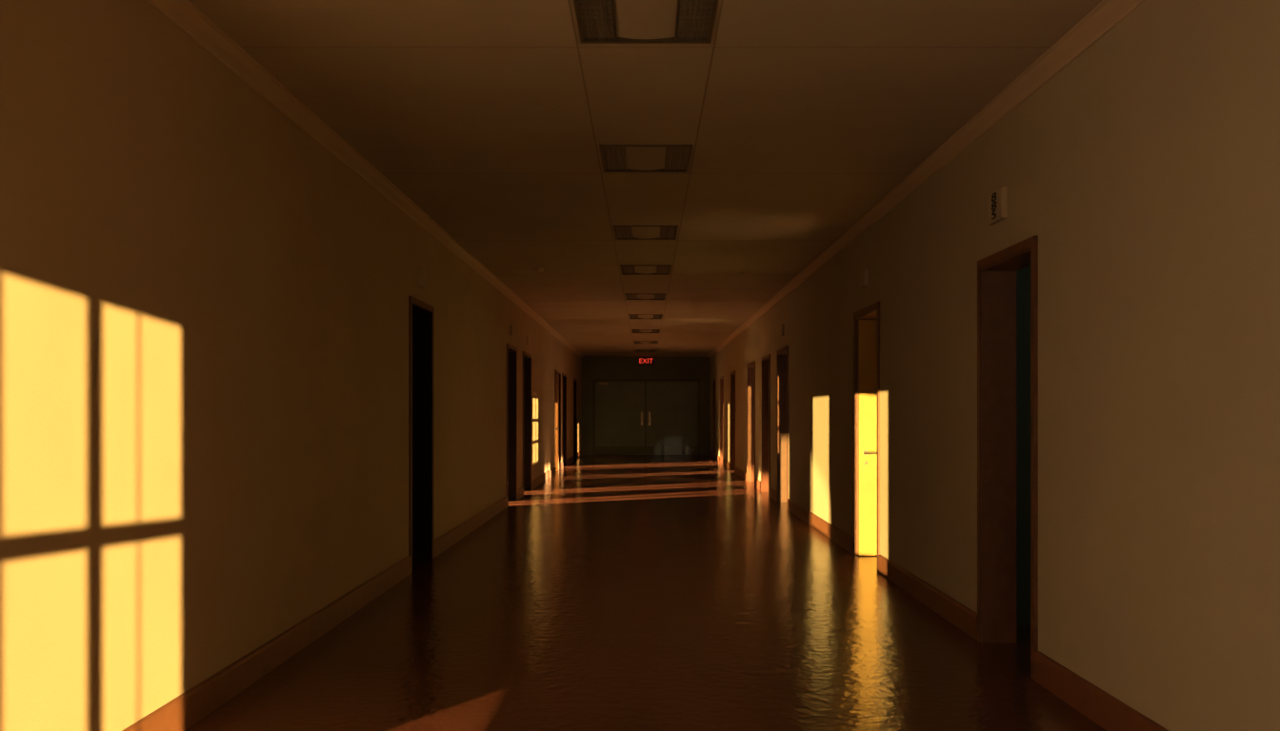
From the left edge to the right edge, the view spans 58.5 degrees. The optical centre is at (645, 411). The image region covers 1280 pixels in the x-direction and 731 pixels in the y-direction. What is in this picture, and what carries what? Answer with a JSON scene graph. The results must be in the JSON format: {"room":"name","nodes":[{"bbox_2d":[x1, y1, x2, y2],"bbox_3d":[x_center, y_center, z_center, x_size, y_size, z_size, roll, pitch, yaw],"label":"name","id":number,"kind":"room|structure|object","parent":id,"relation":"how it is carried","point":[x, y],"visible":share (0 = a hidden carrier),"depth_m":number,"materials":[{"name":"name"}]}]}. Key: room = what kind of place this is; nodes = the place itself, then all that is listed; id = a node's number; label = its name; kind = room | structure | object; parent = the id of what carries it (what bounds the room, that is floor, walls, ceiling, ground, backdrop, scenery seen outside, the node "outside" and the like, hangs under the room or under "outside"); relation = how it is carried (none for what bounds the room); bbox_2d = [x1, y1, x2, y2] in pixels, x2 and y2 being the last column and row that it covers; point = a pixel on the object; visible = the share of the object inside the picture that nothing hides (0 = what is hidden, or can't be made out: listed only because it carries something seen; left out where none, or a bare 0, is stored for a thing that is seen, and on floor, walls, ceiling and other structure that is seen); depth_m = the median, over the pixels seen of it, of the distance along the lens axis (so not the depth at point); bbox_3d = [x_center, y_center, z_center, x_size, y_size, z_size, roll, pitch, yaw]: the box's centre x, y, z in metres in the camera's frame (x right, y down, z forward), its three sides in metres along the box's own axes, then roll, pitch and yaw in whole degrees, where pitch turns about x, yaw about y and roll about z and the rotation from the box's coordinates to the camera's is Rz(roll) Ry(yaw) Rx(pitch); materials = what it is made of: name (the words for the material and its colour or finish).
{"room":"building corridor","nodes":[
{"label":"building corridor","id":0,"kind":"room"},
{"bbox_2d":[0,0,581,730],"bbox_3d":[-2.110,-0.170,17.150,0.140,3.140,38.700,0,0,0],"label":"wall","id":1,"kind":"structure","parent":0,"point":[204,309],"depth_m":5.11,"materials":[{"name":"paint"}]},
{"bbox_2d":[121,450,581,730],"bbox_3d":[-2.029,1.323,17.150,0.022,0.155,38.300,0,0,0],"label":"baseboard","id":2,"kind":"structure","parent":1,"relation":"attached to","point":[181,713],"depth_m":6.36,"materials":[{"name":"brown wood"}]},
{"bbox_2d":[144,0,584,359],"bbox_3d":[-1.988,-1.708,17.150,0.105,0.065,38.300,0,0,0],"label":"trim","id":3,"kind":"structure","parent":1,"relation":"attached to","point":[184,14],"depth_m":6.64,"materials":[{"name":"beige paint"}]},
{"bbox_2d":[408,296,434,573],"bbox_3d":[-2.101,0.203,10.380,0.158,2.395,1.070,0,0,0],"label":"door frame","id":4,"kind":"structure","parent":1,"relation":"attached to","point":[424,317],"depth_m":10.85,"materials":[{"name":"black wood"}]},
{"bbox_2d":[418,268,425,288],"bbox_3d":[-2.023,-1.200,10.330,0.034,0.160,0.220,0,0,0],"label":"number sign","id":5,"kind":"object","parent":1,"relation":"attached to","point":[421,272],"visible":1,"depth_m":10.27,"materials":[{"name":"beige plastic"}]},
{"bbox_2d":[506,343,517,506],"bbox_3d":[-2.101,0.203,17.350,0.158,2.395,1.210,0,0,0],"label":"door frame","id":6,"kind":"structure","parent":1,"relation":"attached to","point":[511,353],"depth_m":17.89,"materials":[{"name":"black wood"}]},
{"bbox_2d":[510,324,514,336],"bbox_3d":[-2.023,-1.220,17.300,0.034,0.160,0.240,0,0,0],"label":"number sign","id":7,"kind":"object","parent":1,"relation":"attached to","point":[511,326],"visible":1,"depth_m":17.21,"materials":[{"name":"beige plastic"}]},
{"bbox_2d":[522,351,531,490],"bbox_3d":[-2.101,0.203,19.600,0.158,2.395,1.310,0,0,0],"label":"door frame","id":8,"kind":"structure","parent":1,"relation":"attached to","point":[527,360],"depth_m":20.19,"materials":[{"name":"black wood"}]},
{"bbox_2d":[526,335,529,345],"bbox_3d":[-2.023,-1.220,19.700,0.034,0.160,0.240,0,0,0],"label":"number sign","id":9,"kind":"object","parent":1,"relation":"attached to","point":[528,336],"visible":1,"depth_m":19.58,"materials":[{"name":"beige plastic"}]},
{"bbox_2d":[556,374,559,471],"bbox_3d":[-2.038,0.264,26.450,0.135,2.257,1.470,0,0,0],"label":"leaf","id":10,"kind":"object","parent":1,"relation":"attached to","point":[557,375],"visible":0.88,"depth_m":26.73,"materials":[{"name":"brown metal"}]},
{"bbox_2d":[555,369,560,470],"bbox_3d":[-2.101,0.233,26.450,0.158,2.335,1.610,0,0,0],"label":"door frame","id":11,"kind":"structure","parent":1,"relation":"attached to","point":[557,371],"depth_m":27.19,"materials":[{"name":"brown wood"}]},
{"bbox_2d":[561,373,566,466],"bbox_3d":[-2.101,0.233,28.600,0.158,2.335,1.310,0,0,0],"label":"door frame","id":12,"kind":"structure","parent":1,"relation":"attached to","point":[564,377],"depth_m":29.19,"materials":[{"name":"black wood"}]},
{"bbox_2d":[573,378,576,459],"bbox_3d":[-2.101,0.233,32.800,0.158,2.335,1.310,0,0,0],"label":"door frame","id":13,"kind":"structure","parent":1,"relation":"attached to","point":[574,381],"depth_m":33.39,"materials":[{"name":"black wood"}]},
{"bbox_2d":[188,0,1102,356],"bbox_3d":[0.030,-1.810,17.150,4.420,0.140,38.700,0,0,0],"label":"ceiling","id":14,"kind":"structure","parent":0,"point":[476,111],"depth_m":6.68,"materials":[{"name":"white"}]},
{"bbox_2d":[534,267,543,272],"bbox_3d":[-1.300,-1.718,13.900,0.110,0.045,0.110,0,0,0],"label":"smoke detector","id":15,"kind":"object","parent":14,"relation":"attached to","point":[537,270],"visible":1,"depth_m":13.87,"materials":[{"name":"beige plastic"}]},
{"bbox_2d":[455,0,836,353],"bbox_3d":[0.000,-1.740,17.150,3.880,0.003,38.300,0,0,0],"label":"trim","id":16,"kind":"structure","parent":14,"relation":"attached to","point":[570,6],"depth_m":8.95,"materials":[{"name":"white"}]},
{"bbox_2d":[573,0,718,43],"bbox_3d":[0.000,-1.791,4.955,0.610,0.118,0.850,0,0,0],"label":"ceiling light","id":17,"kind":"object","parent":14,"relation":"attached to","point":[598,21],"depth_m":5.11,"materials":[{"name":"white plastic"}]},
{"bbox_2d":[599,144,692,172],"bbox_3d":[0.000,-1.791,7.875,0.610,0.118,0.830,0,0,0],"label":"ceiling light","id":18,"kind":"object","parent":14,"relation":"attached to","point":[615,158],"depth_m":7.87,"materials":[{"name":"white plastic"}]},
{"bbox_2d":[613,225,678,239],"bbox_3d":[0.000,-1.791,11.125,0.610,0.118,0.850,0,0,0],"label":"ceiling light","id":19,"kind":"object","parent":14,"relation":"attached to","point":[621,232],"depth_m":11.15,"materials":[{"name":"white plastic"}]},
{"bbox_2d":[620,264,671,275],"bbox_3d":[0.000,-1.791,14.050,0.610,0.118,0.900,0,0,0],"label":"ceiling light","id":20,"kind":"object","parent":14,"relation":"attached to","point":[626,270],"depth_m":14.08,"materials":[{"name":"white plastic"}]},
{"bbox_2d":[624,293,666,299],"bbox_3d":[0.000,-1.791,17.350,0.610,0.118,0.900,0,0,0],"label":"ceiling light","id":21,"kind":"object","parent":14,"relation":"attached to","point":[629,296],"depth_m":17.36,"materials":[{"name":"white plastic"}]},
{"bbox_2d":[628,314,662,319],"bbox_3d":[0.000,-1.791,21.000,0.610,0.118,1.000,0,0,0],"label":"ceiling light","id":22,"kind":"object","parent":14,"relation":"attached to","point":[631,316],"depth_m":21.01,"materials":[{"name":"white plastic"}]},
{"bbox_2d":[631,329,659,333],"bbox_3d":[0.000,-1.791,24.800,0.610,0.118,1.000,0,0,0],"label":"ceiling light","id":23,"kind":"object","parent":14,"relation":"attached to","point":[632,330],"depth_m":24.89,"materials":[{"name":"white plastic"}]},
{"bbox_2d":[633,340,658,343],"bbox_3d":[0.000,-1.791,28.900,0.610,0.118,1.000,0,0,0],"label":"ceiling light","id":24,"kind":"object","parent":14,"relation":"attached to","point":[634,342],"depth_m":28.83,"materials":[{"name":"white plastic"}]},
{"bbox_2d":[635,349,656,352],"bbox_3d":[0.000,-1.791,32.800,0.610,0.118,1.000,0,0,0],"label":"ceiling light","id":25,"kind":"object","parent":14,"relation":"attached to","point":[636,350],"depth_m":32.94,"materials":[{"name":"white plastic"}]},
{"bbox_2d":[184,455,1106,730],"bbox_3d":[0.030,1.475,17.150,4.420,0.150,38.700,0,0,0],"label":"floor","id":26,"kind":"structure","parent":0,"point":[618,592],"depth_m":6.93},
{"bbox_2d":[581,356,709,455],"bbox_3d":[0.000,-0.170,36.400,4.080,3.140,0.200,0,0,0],"label":"wall","id":27,"kind":"structure","parent":0,"point":[592,367],"depth_m":36.30,"materials":[{"name":"white paint"}]},
{"bbox_2d":[595,381,645,455],"bbox_3d":[-0.811,0.220,36.311,1.598,2.340,0.138,0,0,0],"label":"leaf","id":28,"kind":"object","parent":27,"relation":"attached to","point":[620,407],"visible":1,"depth_m":36.33,"materials":[{"name":"silver metal"}]},
{"bbox_2d":[592,379,699,455],"bbox_3d":[0.020,0.185,36.285,3.420,2.430,0.030,0,0,0],"label":"frame","id":29,"kind":"object","parent":27,"relation":"attached to","point":[593,380],"visible":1,"depth_m":36.27,"materials":[{"name":"grey metal"}]},
{"bbox_2d":[639,358,653,364],"bbox_3d":[0.010,-1.585,36.246,0.460,0.230,0.108,0,0,0],"label":"exit sign","id":30,"kind":"object","parent":27,"relation":"attached to","point":[642,361],"visible":1,"depth_m":36.20,"materials":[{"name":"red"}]},
{"bbox_2d":[595,380,698,381],"bbox_3d":[0.020,0.220,36.450,3.480,2.360,0.100,0,0,0],"label":"backing","id":31,"kind":"object","parent":27,"relation":"attached to","point":[595,381],"visible":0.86,"depth_m":36.40,"materials":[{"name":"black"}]},
{"bbox_2d":[645,381,698,455],"bbox_3d":[0.831,0.220,36.311,1.638,2.340,0.138,0,0,0],"label":"leaf","id":32,"kind":"object","parent":27,"relation":"attached to","point":[671,408],"visible":1,"depth_m":36.33,"materials":[{"name":"silver metal"}]},
{"bbox_2d":[709,0,1279,730],"bbox_3d":[2.140,-0.170,17.150,0.200,3.140,38.700,0,0,0],"label":"wall","id":33,"kind":"structure","parent":0,"point":[1145,172],"depth_m":4.99,"materials":[{"name":"beige paint"}]},
{"bbox_2d":[712,379,715,458],"bbox_3d":[2.131,0.233,33.900,0.218,2.335,1.110,0,0,0],"label":"door frame","id":34,"kind":"structure","parent":33,"relation":"attached to","point":[713,382],"depth_m":34.39,"materials":[{"name":"brown wood"}]},
{"bbox_2d":[720,375,723,462],"bbox_3d":[2.131,0.233,30.450,0.218,2.335,1.210,0,0,0],"label":"door frame","id":35,"kind":"structure","parent":33,"relation":"attached to","point":[721,377],"depth_m":30.99,"materials":[{"name":"brown wood"}]},
{"bbox_2d":[730,370,735,470],"bbox_3d":[2.131,0.233,26.650,0.218,2.335,1.210,0,0,0],"label":"door frame","id":36,"kind":"structure","parent":33,"relation":"attached to","point":[732,374],"depth_m":27.19,"materials":[{"name":"brown wood"}]},
{"bbox_2d":[747,360,755,481],"bbox_3d":[2.131,0.233,22.025,0.218,2.335,1.460,0,0,0],"label":"door frame","id":37,"kind":"structure","parent":33,"relation":"attached to","point":[750,370],"depth_m":22.69,"materials":[{"name":"brown wood"}]},
{"bbox_2d":[761,354,770,497],"bbox_3d":[2.131,0.233,19.325,0.218,2.335,1.260,0,0,0],"label":"door frame","id":38,"kind":"structure","parent":33,"relation":"attached to","point":[765,363],"depth_m":19.89,"materials":[{"name":"brown wood"}]},
{"bbox_2d":[776,345,788,509],"bbox_3d":[2.131,0.233,16.975,0.218,2.335,1.360,0,0,0],"label":"door frame","id":39,"kind":"structure","parent":33,"relation":"attached to","point":[781,357],"depth_m":17.59,"materials":[{"name":"brown wood"}]},
{"bbox_2d":[780,323,784,336],"bbox_3d":[2.023,-1.200,16.900,0.034,0.160,0.240,0,0,0],"label":"number sign","id":40,"kind":"object","parent":33,"relation":"attached to","point":[783,325],"visible":1,"depth_m":16.79,"materials":[{"name":"beige plastic"}]},
{"bbox_2d":[860,268,868,287],"bbox_3d":[2.023,-1.230,10.580,0.034,0.150,0.220,0,0,0],"label":"number sign","id":41,"kind":"object","parent":33,"relation":"attached to","point":[864,275],"visible":1,"depth_m":10.49,"materials":[{"name":"beige plastic"}]},
{"bbox_2d":[853,301,879,572],"bbox_3d":[2.131,0.223,10.540,0.218,2.355,1.190,0,0,0],"label":"door frame","id":42,"kind":"structure","parent":33,"relation":"attached to","point":[876,305],"depth_m":11.07,"materials":[{"name":"brown wood"}]},
{"bbox_2d":[858,320,877,556],"bbox_3d":[2.493,0.256,11.007,0.875,2.272,0.117,0,0,0],"label":"leaf","id":43,"kind":"object","parent":33,"relation":"attached to","point":[867,329],"visible":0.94,"depth_m":11.02,"materials":[{"name":"yellow wood"}]},
{"bbox_2d":[706,0,1146,359],"bbox_3d":[1.988,-1.708,17.150,0.105,0.065,38.300,0,0,0],"label":"trim","id":44,"kind":"structure","parent":33,"relation":"attached to","point":[1107,14],"depth_m":6.64,"materials":[{"name":"beige paint"}]},
{"bbox_2d":[709,450,1169,730],"bbox_3d":[2.029,1.323,17.150,0.022,0.155,38.300,0,0,0],"label":"baseboard","id":45,"kind":"structure","parent":33,"relation":"attached to","point":[1110,713],"depth_m":5.88,"materials":[{"name":"brown wood"}]},
{"bbox_2d":[987,186,1006,225],"bbox_3d":[2.022,-1.180,6.580,0.037,0.175,0.260,0,0,0],"label":"number sign","id":46,"kind":"object","parent":33,"relation":"attached to","point":[997,200],"visible":1,"depth_m":6.53,"materials":[{"name":"beige plastic"}]},
{"bbox_2d":[977,235,1038,679],"bbox_3d":[2.131,0.242,6.460,0.218,2.315,1.030,0,0,0],"label":"door frame","id":47,"kind":"structure","parent":33,"relation":"attached to","point":[998,280],"depth_m":6.91,"materials":[{"name":"brown wood"}]},
{"bbox_2d":[1016,265,1030,651],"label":"door","id":48,"kind":"structure","parent":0,"point":[1023,276],"depth_m":7.50,"materials":[{"name":"paint"}]}
]}

